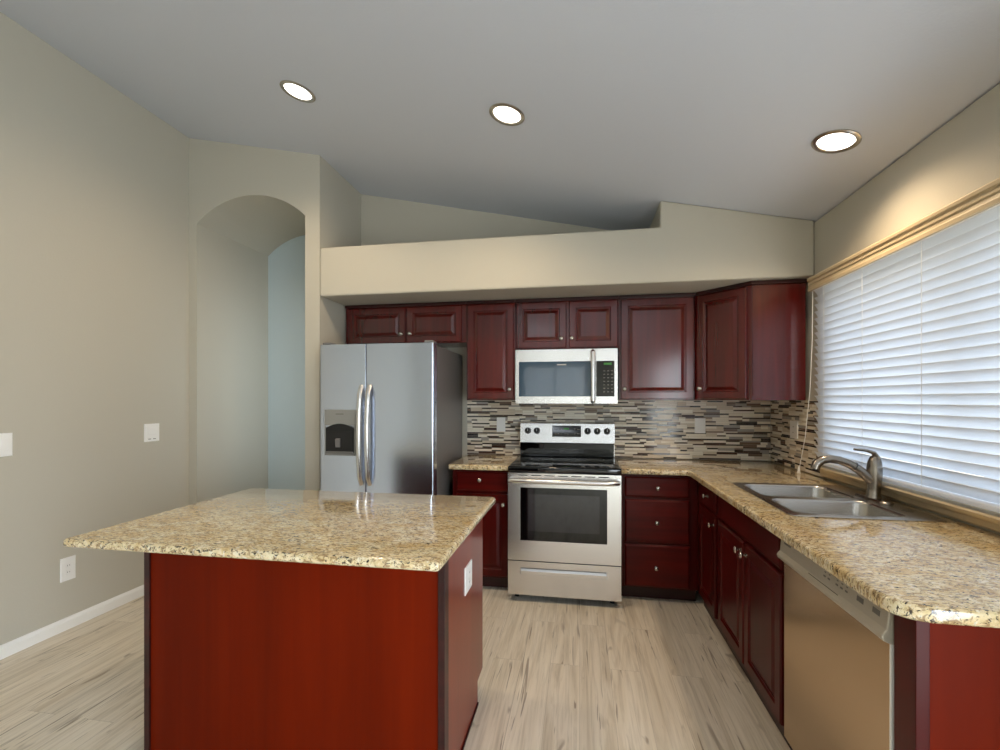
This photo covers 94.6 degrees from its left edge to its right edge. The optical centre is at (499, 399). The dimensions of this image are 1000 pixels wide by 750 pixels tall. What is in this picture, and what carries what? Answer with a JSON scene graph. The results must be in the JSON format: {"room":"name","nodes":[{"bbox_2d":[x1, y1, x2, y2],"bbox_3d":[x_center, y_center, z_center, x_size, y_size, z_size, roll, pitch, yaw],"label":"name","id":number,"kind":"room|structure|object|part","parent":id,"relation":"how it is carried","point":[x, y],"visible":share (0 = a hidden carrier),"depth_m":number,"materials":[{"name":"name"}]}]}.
{"room":"kitchen","nodes":[
{"label":"kitchen","id":0,"kind":"room"},
{"bbox_2d":[0,12,188,644],"bbox_3d":[-3.018,-0.343,0.948,0.150,3.468,7.540,0,0,10],"label":"wall","id":1,"kind":"structure","parent":0,"point":[94,185],"depth_m":2.87,"materials":[{"name":"beige paint"}]},
{"bbox_2d":[0,433,12,456],"bbox_3d":[-2.675,0.246,2.464,0.008,0.126,0.116,0,0,10],"label":"light switch","id":2,"kind":"object","parent":1,"relation":"attached to","point":[6,439],"visible":1,"depth_m":2.49,"materials":[{"name":"white plastic"}]},
{"bbox_2d":[60,555,75,582],"bbox_3d":[-2.618,1.027,2.795,0.008,0.140,0.084,0,0,10],"label":"wall outlet","id":3,"kind":"object","parent":1,"relation":"attached to","point":[68,564],"visible":1,"depth_m":2.79,"materials":[{"name":"white plastic"}]},
{"bbox_2d":[0,585,143,659],"bbox_3d":[-3.009,1.355,0.515,0.014,0.072,6.390,0,0,10],"label":"baseboard","id":4,"kind":"structure","parent":1,"relation":"attached to","point":[14,646],"depth_m":2.78,"materials":[{"name":"white paint"}]},
{"bbox_2d":[144,423,158,441],"bbox_3d":[-2.523,0.241,3.343,0.007,0.128,0.118,0,0,10],"label":"wall control","id":5,"kind":"object","parent":1,"relation":"attached to","point":[151,431],"visible":1,"depth_m":3.34,"materials":[{"name":"white plastic"}]},
{"bbox_3d":[-2.520,0.231,3.342,0.002,0.050,0.073,0,0,10],"label":"touch panel","id":6,"kind":"part","parent":5,"relation":"part of","materials":[{"name":"white plastic"}]},
{"bbox_2d":[189,138,360,504],"bbox_3d":[-1.842,-0.343,3.987,1.130,3.468,0.850,0,0,10],"label":"wall","id":7,"kind":"structure","parent":0,"point":[245,202],"depth_m":3.74,"materials":[{"name":"beige paint"}]},
{"bbox_2d":[268,235,304,489],"bbox_3d":[-1.757,-0.252,4.480,1.130,3.286,0.150,0,0,10],"label":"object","id":8,"kind":"structure","parent":0,"point":[286,263],"depth_m":4.46,"materials":[{"name":"grey paint"}]},
{"bbox_2d":[0,575,790,749],"bbox_3d":[-0.719,1.431,0.551,4.816,0.080,7.540,0,0,10],"label":"floor","id":9,"kind":"structure","parent":0,"point":[557,673],"depth_m":2.26,"materials":[{"name":"wood"}]},
{"bbox_2d":[144,518,482,749],"bbox_3d":[-0.727,0.948,2.027,1.216,0.884,0.686,0,0,10],"label":"kitchen island","id":10,"kind":"object","parent":9,"relation":"on","point":[240,654],"visible":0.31,"depth_m":1.70,"materials":[{"name":"brown wood"}]},
{"bbox_3d":[-1.369,0.948,1.815,0.024,0.883,0.050,0,0,10],"label":"corner post","id":11,"kind":"part","parent":10,"relation":"part of","materials":[{"name":"red wood"}]},
{"bbox_2d":[63,488,494,571],"bbox_3d":[-0.754,0.488,1.901,1.335,0.030,0.920,0,0,10],"label":"island countertop","id":12,"kind":"structure","parent":10,"relation":"on","point":[420,532],"depth_m":1.66,"materials":[{"name":"beige stone"}]},
{"bbox_3d":[-0.198,0.948,1.612,0.024,0.883,0.050,0,0,10],"label":"corner post","id":13,"kind":"part","parent":10,"relation":"part of","materials":[{"name":"red wood"}]},
{"bbox_3d":[-0.140,0.948,1.927,0.012,0.882,0.589,0,0,10],"label":"panel","id":14,"kind":"part","parent":10,"relation":"part of","materials":[{"name":"brown wood"}]},
{"bbox_2d":[465,559,471,595],"bbox_3d":[-0.130,0.741,1.922,0.008,0.112,0.112,0,0,10],"label":"wall outlet","id":15,"kind":"object","parent":10,"relation":"attached to","point":[468,569],"visible":1,"depth_m":1.91,"materials":[{"name":"white plastic"}]},
{"bbox_2d":[320,340,461,495],"bbox_3d":[-0.813,0.491,3.603,0.854,1.800,0.848,0,0,10],"label":"refrigerator","id":16,"kind":"object","parent":9,"relation":"on","point":[391,413],"visible":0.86,"depth_m":3.24,"materials":[{"name":"grey metal"}]},
{"bbox_3d":[-1.117,0.459,3.318,0.352,1.700,0.068,0,0,10],"label":"freezer door","id":17,"kind":"part","parent":16,"relation":"part of","materials":[{"name":"silver metal"}]},
{"bbox_3d":[-0.983,0.253,3.235,0.038,0.710,0.066,0,0,17],"label":"handle","id":18,"kind":"part","parent":16,"relation":"part of","materials":[{"name":"silver metal"}]},
{"bbox_3d":[-0.922,0.253,3.224,0.038,0.710,0.066,0,0,18],"label":"handle","id":19,"kind":"part","parent":16,"relation":"part of","materials":[{"name":"silver metal"}]},
{"bbox_3d":[-0.693,0.459,3.245,0.496,1.700,0.068,0,0,10],"label":"fresh food door","id":20,"kind":"part","parent":16,"relation":"part of","materials":[{"name":"silver metal"}]},
{"bbox_2d":[453,470,508,587],"bbox_3d":[-0.094,0.952,3.623,0.429,0.876,0.610,0,0,10],"label":"base cabinet","id":21,"kind":"object","parent":9,"relation":"on","point":[481,483],"visible":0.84,"depth_m":3.34,"materials":[{"name":"brown wood"}]},
{"bbox_3d":[-0.129,0.599,3.361,0.385,0.140,0.020,0,0,10],"label":"drawer","id":22,"kind":"part","parent":21,"relation":"part of","materials":[{"name":"brown wood"}]},
{"bbox_3d":[-0.129,0.986,3.361,0.385,0.594,0.020,0,0,10],"label":"door","id":23,"kind":"part","parent":21,"relation":"part of","materials":[{"name":"brown wood"}]},
{"bbox_2d":[449,454,518,470],"bbox_3d":[-0.104,0.492,3.618,0.452,0.039,0.605,0,0,10],"label":"countertop","id":24,"kind":"structure","parent":21,"relation":"on","point":[469,462],"depth_m":3.45,"materials":[{"name":"beige stone"}]},
{"bbox_2d":[508,421,621,602],"bbox_3d":[0.482,0.788,3.426,0.766,1.204,0.780,0,0,10],"label":"electric range","id":25,"kind":"object","parent":9,"relation":"on","point":[564,483],"visible":1,"depth_m":3.13,"materials":[{"name":"silver metal"}]},
{"bbox_3d":[0.298,0.256,3.750,0.052,0.052,0.032,0,0,10],"label":"knob","id":26,"kind":"part","parent":25,"relation":"part of","materials":[{"name":"black plastic"}]},
{"bbox_3d":[0.432,1.226,3.136,0.758,0.230,0.040,0,0,10],"label":"storage drawer","id":27,"kind":"part","parent":25,"relation":"part of","materials":[{"name":"silver metal"}]},
{"bbox_3d":[0.432,0.804,3.133,0.758,0.598,0.042,0,0,10],"label":"oven door","id":28,"kind":"part","parent":25,"relation":"part of","materials":[{"name":"silver metal"}]},
{"bbox_3d":[0.422,0.552,3.078,0.751,0.034,0.074,0,0,10],"label":"handle","id":29,"kind":"part","parent":25,"relation":"part of","materials":[{"name":"silver metal"}]},
{"bbox_2d":[508,455,621,473],"bbox_3d":[0.489,0.480,3.464,0.766,0.039,0.702,0,0,10],"label":"cooktop","id":30,"kind":"object","parent":25,"relation":"in","point":[524,464],"depth_m":3.22,"materials":[{"name":"black glass"}]},
{"bbox_3d":[0.537,0.258,3.721,0.230,0.090,0.017,0,0,10],"label":"display panel","id":31,"kind":"part","parent":25,"relation":"part of","materials":[{"name":"black glass"}]},
{"bbox_3d":[0.700,0.256,3.680,0.052,0.052,0.032,0,0,10],"label":"knob","id":32,"kind":"part","parent":25,"relation":"part of","materials":[{"name":"black plastic"}]},
{"bbox_3d":[0.773,0.256,3.667,0.052,0.052,0.032,0,0,10],"label":"knob","id":33,"kind":"part","parent":25,"relation":"part of","materials":[{"name":"black plastic"}]},
{"bbox_3d":[0.849,0.256,3.654,0.052,0.052,0.032,0,0,10],"label":"knob","id":34,"kind":"part","parent":25,"relation":"part of","materials":[{"name":"black plastic"}]},
{"bbox_2d":[620,474,697,600],"bbox_3d":[1.131,0.952,3.411,0.509,0.876,0.610,0,0,10],"label":"base cabinet","id":35,"kind":"object","parent":9,"relation":"on","point":[659,513],"visible":0.95,"depth_m":3.15,"materials":[{"name":"red wood"}]},
{"bbox_3d":[1.072,1.141,3.153,0.426,0.288,0.020,0,0,10],"label":"drawer","id":36,"kind":"part","parent":35,"relation":"part of","materials":[{"name":"brown wood"}]},
{"bbox_3d":[1.072,0.835,3.153,0.426,0.296,0.020,0,0,10],"label":"drawer","id":37,"kind":"part","parent":35,"relation":"part of","materials":[{"name":"brown wood"}]},
{"bbox_3d":[1.072,0.601,3.153,0.426,0.140,0.020,0,0,10],"label":"drawer","id":38,"kind":"part","parent":35,"relation":"part of","materials":[{"name":"brown wood"}]},
{"bbox_2d":[699,483,726,642],"bbox_3d":[1.601,0.952,2.824,0.716,0.876,0.482,0,0,10],"label":"base cabinet","id":39,"kind":"object","parent":9,"relation":"on","point":[709,518],"visible":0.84,"depth_m":2.80,"materials":[{"name":"red wood"}]},
{"bbox_3d":[1.284,0.599,2.848,0.020,0.140,0.360,0,0,10],"label":"drawer","id":40,"kind":"part","parent":39,"relation":"part of","materials":[{"name":"brown wood"}]},
{"bbox_3d":[1.284,0.980,2.848,0.020,0.586,0.360,0,0,10],"label":"door","id":41,"kind":"part","parent":39,"relation":"part of","materials":[{"name":"brown wood"}]},
{"bbox_2d":[718,496,791,749],"bbox_3d":[1.485,0.952,2.154,0.716,0.876,0.871,0,0,10],"label":"base cabinet","id":42,"kind":"object","parent":9,"relation":"on","point":[750,569],"visible":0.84,"depth_m":2.09,"materials":[{"name":"red wood"}]},
{"bbox_3d":[1.209,0.980,2.412,0.020,0.586,0.405,0,0,10],"label":"door","id":43,"kind":"part","parent":42,"relation":"part of","materials":[{"name":"brown wood"}]},
{"bbox_3d":[1.154,0.733,2.246,0.032,0.030,0.030,0,0,10],"label":"knob","id":44,"kind":"part","parent":42,"relation":"part of","materials":[{"name":"silver metal"}]},
{"bbox_3d":[1.141,0.733,2.169,0.032,0.030,0.030,0,0,10],"label":"knob","id":45,"kind":"part","parent":42,"relation":"part of","materials":[{"name":"silver metal"}]},
{"bbox_3d":[1.137,0.980,1.996,0.020,0.586,0.402,0,0,10],"label":"door","id":46,"kind":"part","parent":42,"relation":"part of","materials":[{"name":"brown wood"}]},
{"bbox_2d":[615,458,999,627],"bbox_3d":[1.283,0.492,2.340,1.178,0.039,2.652,0,0,10],"label":"countertop","id":47,"kind":"structure","parent":42,"relation":"on","point":[948,572],"depth_m":1.46,"materials":[{"name":"beige stone"}]},
{"bbox_2d":[732,482,946,522],"bbox_3d":[1.512,0.558,2.179,0.560,0.185,0.754,0,0,10],"label":"sink","id":48,"kind":"object","parent":47,"relation":"in","point":[797,500],"visible":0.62,"depth_m":2.14,"materials":[{"name":"silver metal"}]},
{"bbox_3d":[1.509,0.558,2.356,0.416,0.183,0.329,0,0,10],"label":"bowl","id":49,"kind":"part","parent":48,"relation":"part of","materials":[{"name":"silver metal"}]},
{"bbox_3d":[1.448,0.558,2.003,0.416,0.183,0.306,0,0,10],"label":"bowl","id":50,"kind":"part","parent":48,"relation":"part of","materials":[{"name":"silver metal"}]},
{"bbox_2d":[811,448,893,504],"bbox_3d":[1.630,0.348,2.174,0.301,0.236,0.230,0,0,10],"label":"kitchen faucet","id":51,"kind":"object","parent":47,"relation":"on","point":[872,475],"visible":1,"depth_m":2.15,"materials":[{"name":"silver metal"}]},
{"bbox_3d":[1.618,0.330,2.176,0.276,0.133,0.048,0,0,10],"label":"spout","id":52,"kind":"part","parent":51,"relation":"part of","materials":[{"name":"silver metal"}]},
{"bbox_3d":[1.718,0.267,2.159,0.105,0.073,0.046,0,0,10],"label":"lever","id":53,"kind":"part","parent":51,"relation":"part of","materials":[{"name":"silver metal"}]},
{"bbox_3d":[1.745,0.462,2.154,0.058,0.009,0.230,0,0,10],"label":"deck plate","id":54,"kind":"part","parent":51,"relation":"part of","materials":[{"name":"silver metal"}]},
{"bbox_2d":[777,540,893,749],"bbox_3d":[1.351,0.955,1.408,0.689,0.864,0.628,0,0,10],"label":"dishwasher","id":55,"kind":"object","parent":9,"relation":"on","point":[839,644],"visible":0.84,"depth_m":1.42,"materials":[{"name":"silver metal"}]},
{"bbox_3d":[1.038,0.569,1.462,0.053,0.092,0.628,0,0,10],"label":"control panel","id":56,"kind":"part","parent":55,"relation":"part of","materials":[{"name":"beige"}]},
{"bbox_2d":[894,614,999,749],"bbox_3d":[1.310,0.952,1.052,0.684,0.876,0.076,0,0,10],"label":"cabinet end panel","id":57,"kind":"object","parent":9,"relation":"on","point":[947,677],"visible":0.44,"depth_m":1.06,"materials":[{"name":"red wood"}]},
{"bbox_3d":[1.312,0.952,1.025,0.672,0.876,0.023,0,0,10],"label":"panel","id":58,"kind":"part","parent":57,"relation":"part of","materials":[{"name":"brown wood"}]},
{"bbox_2d":[0,0,999,229],"bbox_3d":[-0.719,-1.650,0.551,4.816,1.116,7.540,0,0,10],"label":"ceiling","id":59,"kind":"structure","parent":0,"point":[628,107],"depth_m":2.23,"materials":[{"name":"grey paint"}]},
{"bbox_2d":[280,80,315,102],"bbox_3d":[-1.159,-1.763,2.645,0.189,0.046,0.192,0,0,17],"label":"recessed light","id":60,"kind":"object","parent":59,"relation":"in","point":[297,91],"visible":1,"depth_m":2.63,"materials":[{"name":"white glass"}]},
{"bbox_2d":[489,103,524,125],"bbox_3d":[0.037,-1.507,2.445,0.189,0.046,0.192,0,0,17],"label":"recessed light","id":61,"kind":"object","parent":59,"relation":"in","point":[503,113],"visible":1,"depth_m":2.43,"materials":[{"name":"white glass"}]},
{"bbox_2d":[811,129,861,152],"bbox_3d":[1.543,-1.182,2.119,0.189,0.046,0.192,0,0,17],"label":"recessed light","id":62,"kind":"object","parent":59,"relation":"in","point":[838,140],"visible":1,"depth_m":2.11,"materials":[{"name":"white glass"}]},
{"bbox_2d":[361,194,770,574],"bbox_3d":[0.511,-0.224,3.905,3.536,3.229,0.150,0,0,10],"label":"wall","id":63,"kind":"structure","parent":0,"point":[383,220],"depth_m":4.00,"materials":[{"name":"beige paint"}]},
{"bbox_2d":[345,301,466,347],"bbox_3d":[-0.746,-0.610,3.860,1.023,0.325,0.366,0,0,10],"label":"upper cabinet","id":64,"kind":"object","parent":63,"relation":"attached to","point":[445,323],"visible":0.97,"depth_m":3.71,"materials":[{"name":"brown wood"}]},
{"bbox_3d":[-1.003,-0.599,3.761,0.491,0.287,0.020,0,0,10],"label":"door","id":65,"kind":"part","parent":64,"relation":"part of","materials":[{"name":"brown wood"}]},
{"bbox_3d":[-0.771,-0.760,3.720,1.023,0.021,0.022,0,0,10],"label":"rail","id":66,"kind":"part","parent":64,"relation":"part of","materials":[{"name":"red wood"}]},
{"bbox_3d":[-0.525,-0.599,3.678,0.459,0.287,0.020,0,0,10],"label":"door","id":67,"kind":"part","parent":64,"relation":"part of","materials":[{"name":"brown wood"}]},
{"bbox_2d":[466,299,515,399],"bbox_3d":[-0.050,-0.383,3.740,0.386,0.779,0.366,0,0,10],"label":"upper cabinet","id":68,"kind":"object","parent":63,"relation":"attached to","point":[491,352],"visible":0.91,"depth_m":3.59,"materials":[{"name":"brown wood"}]},
{"bbox_3d":[-0.074,-0.760,3.599,0.386,0.021,0.022,0,0,10],"label":"rail","id":69,"kind":"part","parent":68,"relation":"part of","materials":[{"name":"red wood"}]},
{"bbox_2d":[515,296,618,349],"bbox_3d":[0.526,-0.577,3.640,0.779,0.391,0.366,0,0,10],"label":"upper cabinet","id":70,"kind":"object","parent":63,"relation":"attached to","point":[592,322],"visible":0.96,"depth_m":3.49,"materials":[{"name":"brown wood"}]},
{"bbox_3d":[0.315,-0.566,3.533,0.383,0.353,0.020,0,0,10],"label":"door","id":71,"kind":"part","parent":70,"relation":"part of","materials":[{"name":"brown wood"}]},
{"bbox_2d":[516,348,617,403],"bbox_3d":[0.519,-0.170,3.611,0.759,0.412,0.407,0,0,10],"label":"microwave","id":72,"kind":"object","parent":70,"relation":"attached to","point":[552,376],"visible":1,"depth_m":3.46,"materials":[{"name":"silver metal"}]},
{"bbox_3d":[0.686,-0.171,3.405,0.035,0.404,0.058,0,0,10],"label":"handle","id":73,"kind":"part","parent":72,"relation":"part of","materials":[{"name":"silver metal"}]},
{"bbox_3d":[0.792,-0.172,3.422,0.155,0.408,0.022,0,0,10],"label":"control panel","id":74,"kind":"part","parent":72,"relation":"part of","materials":[{"name":"silver metal"}]},
{"bbox_3d":[0.501,-0.760,3.500,0.779,0.021,0.022,0,0,10],"label":"rail","id":75,"kind":"part","parent":70,"relation":"part of","materials":[{"name":"red wood"}]},
{"bbox_3d":[0.701,-0.566,3.466,0.359,0.353,0.020,0,0,10],"label":"door","id":76,"kind":"part","parent":70,"relation":"part of","materials":[{"name":"brown wood"}]},
{"bbox_2d":[467,400,769,460],"bbox_3d":[0.901,0.239,3.757,2.398,0.465,0.008,0,0,10],"label":"backsplash","id":77,"kind":"structure","parent":63,"relation":"attached to","point":[735,429],"depth_m":3.69,"materials":[{"name":"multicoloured tile"}]},
{"bbox_2d":[497,417,504,431],"bbox_3d":[0.008,0.213,3.902,0.074,0.120,0.008,0,0,10],"label":"wall plate","id":78,"kind":"object","parent":77,"relation":"attached to","point":[500,420],"visible":1,"depth_m":3.90,"materials":[{"name":"white plastic"}]},
{"bbox_2d":[695,418,705,432],"bbox_3d":[1.576,0.208,3.631,0.080,0.118,0.008,0,0,10],"label":"wall plate","id":79,"kind":"object","parent":77,"relation":"attached to","point":[700,423],"visible":1,"depth_m":3.63,"materials":[{"name":"white plastic"}]},
{"bbox_2d":[618,293,694,399],"bbox_3d":[1.174,-0.383,3.528,0.533,0.779,0.366,0,0,10],"label":"upper cabinet","id":80,"kind":"object","parent":63,"relation":"attached to","point":[656,348],"visible":0.98,"depth_m":3.38,"materials":[{"name":"brown wood"}]},
{"bbox_3d":[1.150,-0.760,3.388,0.533,0.021,0.022,0,0,10],"label":"rail","id":81,"kind":"part","parent":80,"relation":"part of","materials":[{"name":"red wood"}]},
{"bbox_2d":[694,279,806,399],"bbox_3d":[1.716,-0.383,3.305,0.614,0.779,0.619,0,0,10],"label":"upper cabinet","id":82,"kind":"object","parent":63,"relation":"attached to","point":[750,337],"visible":0.98,"depth_m":3.03,"materials":[{"name":"brown wood"}]},
{"bbox_3d":[1.525,-0.371,3.185,0.020,0.741,0.352,0,0,-35],"label":"door","id":83,"kind":"part","parent":82,"relation":"part of","materials":[{"name":"brown wood"}]},
{"bbox_3d":[1.652,-0.760,3.093,0.680,0.021,0.160,0,0,35],"label":"rail","id":84,"kind":"part","parent":82,"relation":"part of","materials":[{"name":"red wood"}]},
{"bbox_3d":[1.810,-0.370,2.994,0.315,0.751,0.005,0,0,10],"label":"panel","id":85,"kind":"part","parent":82,"relation":"part of","materials":[{"name":"brown wood"}]},
{"bbox_2d":[320,201,813,305],"bbox_3d":[0.367,-1.046,3.514,3.386,0.543,0.670,0,0,10],"label":"wall","id":86,"kind":"structure","parent":0,"point":[686,248],"depth_m":3.15,"materials":[{"name":"beige paint"}]},
{"bbox_2d":[773,83,999,534],"bbox_3d":[1.552,0.139,-0.010,0.150,2.503,7.210,0,0,10],"label":"wall","id":87,"kind":"structure","parent":0,"point":[962,156],"depth_m":2.04,"materials":[{"name":"beige paint"}]},
{"bbox_2d":[771,400,825,477],"bbox_3d":[2.018,0.239,3.152,0.009,0.465,0.800,0,0,10],"label":"backsplash","id":88,"kind":"structure","parent":87,"relation":"attached to","point":[785,450],"depth_m":3.15,"materials":[{"name":"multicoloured tile"}]},
{"bbox_2d":[790,421,797,438],"bbox_3d":[2.010,0.208,3.155,0.008,0.120,0.115,0,0,10],"label":"wall outlet","id":89,"kind":"object","parent":88,"relation":"attached to","point":[793,424],"visible":1,"depth_m":3.14,"materials":[{"name":"white plastic"}]},
{"bbox_2d":[797,177,999,512],"bbox_3d":[1.744,-0.136,1.822,0.094,1.216,2.265,0,0,10],"label":"window blind","id":90,"kind":"object","parent":87,"relation":"attached to","point":[908,327],"visible":1,"depth_m":1.92,"materials":[{"name":"white plastic"}]},
{"bbox_3d":[1.907,-0.117,2.873,0.006,1.104,0.120,0,0,-4],"label":"pull cord","id":91,"kind":"part","parent":90,"relation":"part of","materials":[{"name":"white fabric"}]},
{"bbox_3d":[1.749,-0.683,1.773,0.050,0.048,2.090,0,0,10],"label":"head rail","id":92,"kind":"part","parent":90,"relation":"part of","materials":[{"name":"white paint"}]},
{"bbox_3d":[1.745,0.375,1.772,0.049,0.020,2.088,0,0,10],"label":"rail","id":93,"kind":"part","parent":90,"relation":"part of","materials":[{"name":"white plastic"}]},
{"bbox_3d":[1.771,-0.144,1.916,0.034,1.039,0.002,0,0,10],"label":"ladder cord","id":94,"kind":"part","parent":90,"relation":"part of","materials":[{"name":"white fabric"}]},
{"bbox_2d":[820,465,999,532],"bbox_3d":[1.747,0.431,1.755,0.068,0.064,2.095,0,0,10],"label":"trim","id":95,"kind":"structure","parent":87,"relation":"attached to","point":[984,518],"depth_m":1.89,"materials":[{"name":"beige wood"}]},
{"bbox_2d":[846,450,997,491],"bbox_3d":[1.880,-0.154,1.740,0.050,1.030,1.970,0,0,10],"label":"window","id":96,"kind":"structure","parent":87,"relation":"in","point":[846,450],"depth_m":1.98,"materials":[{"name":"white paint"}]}
]}

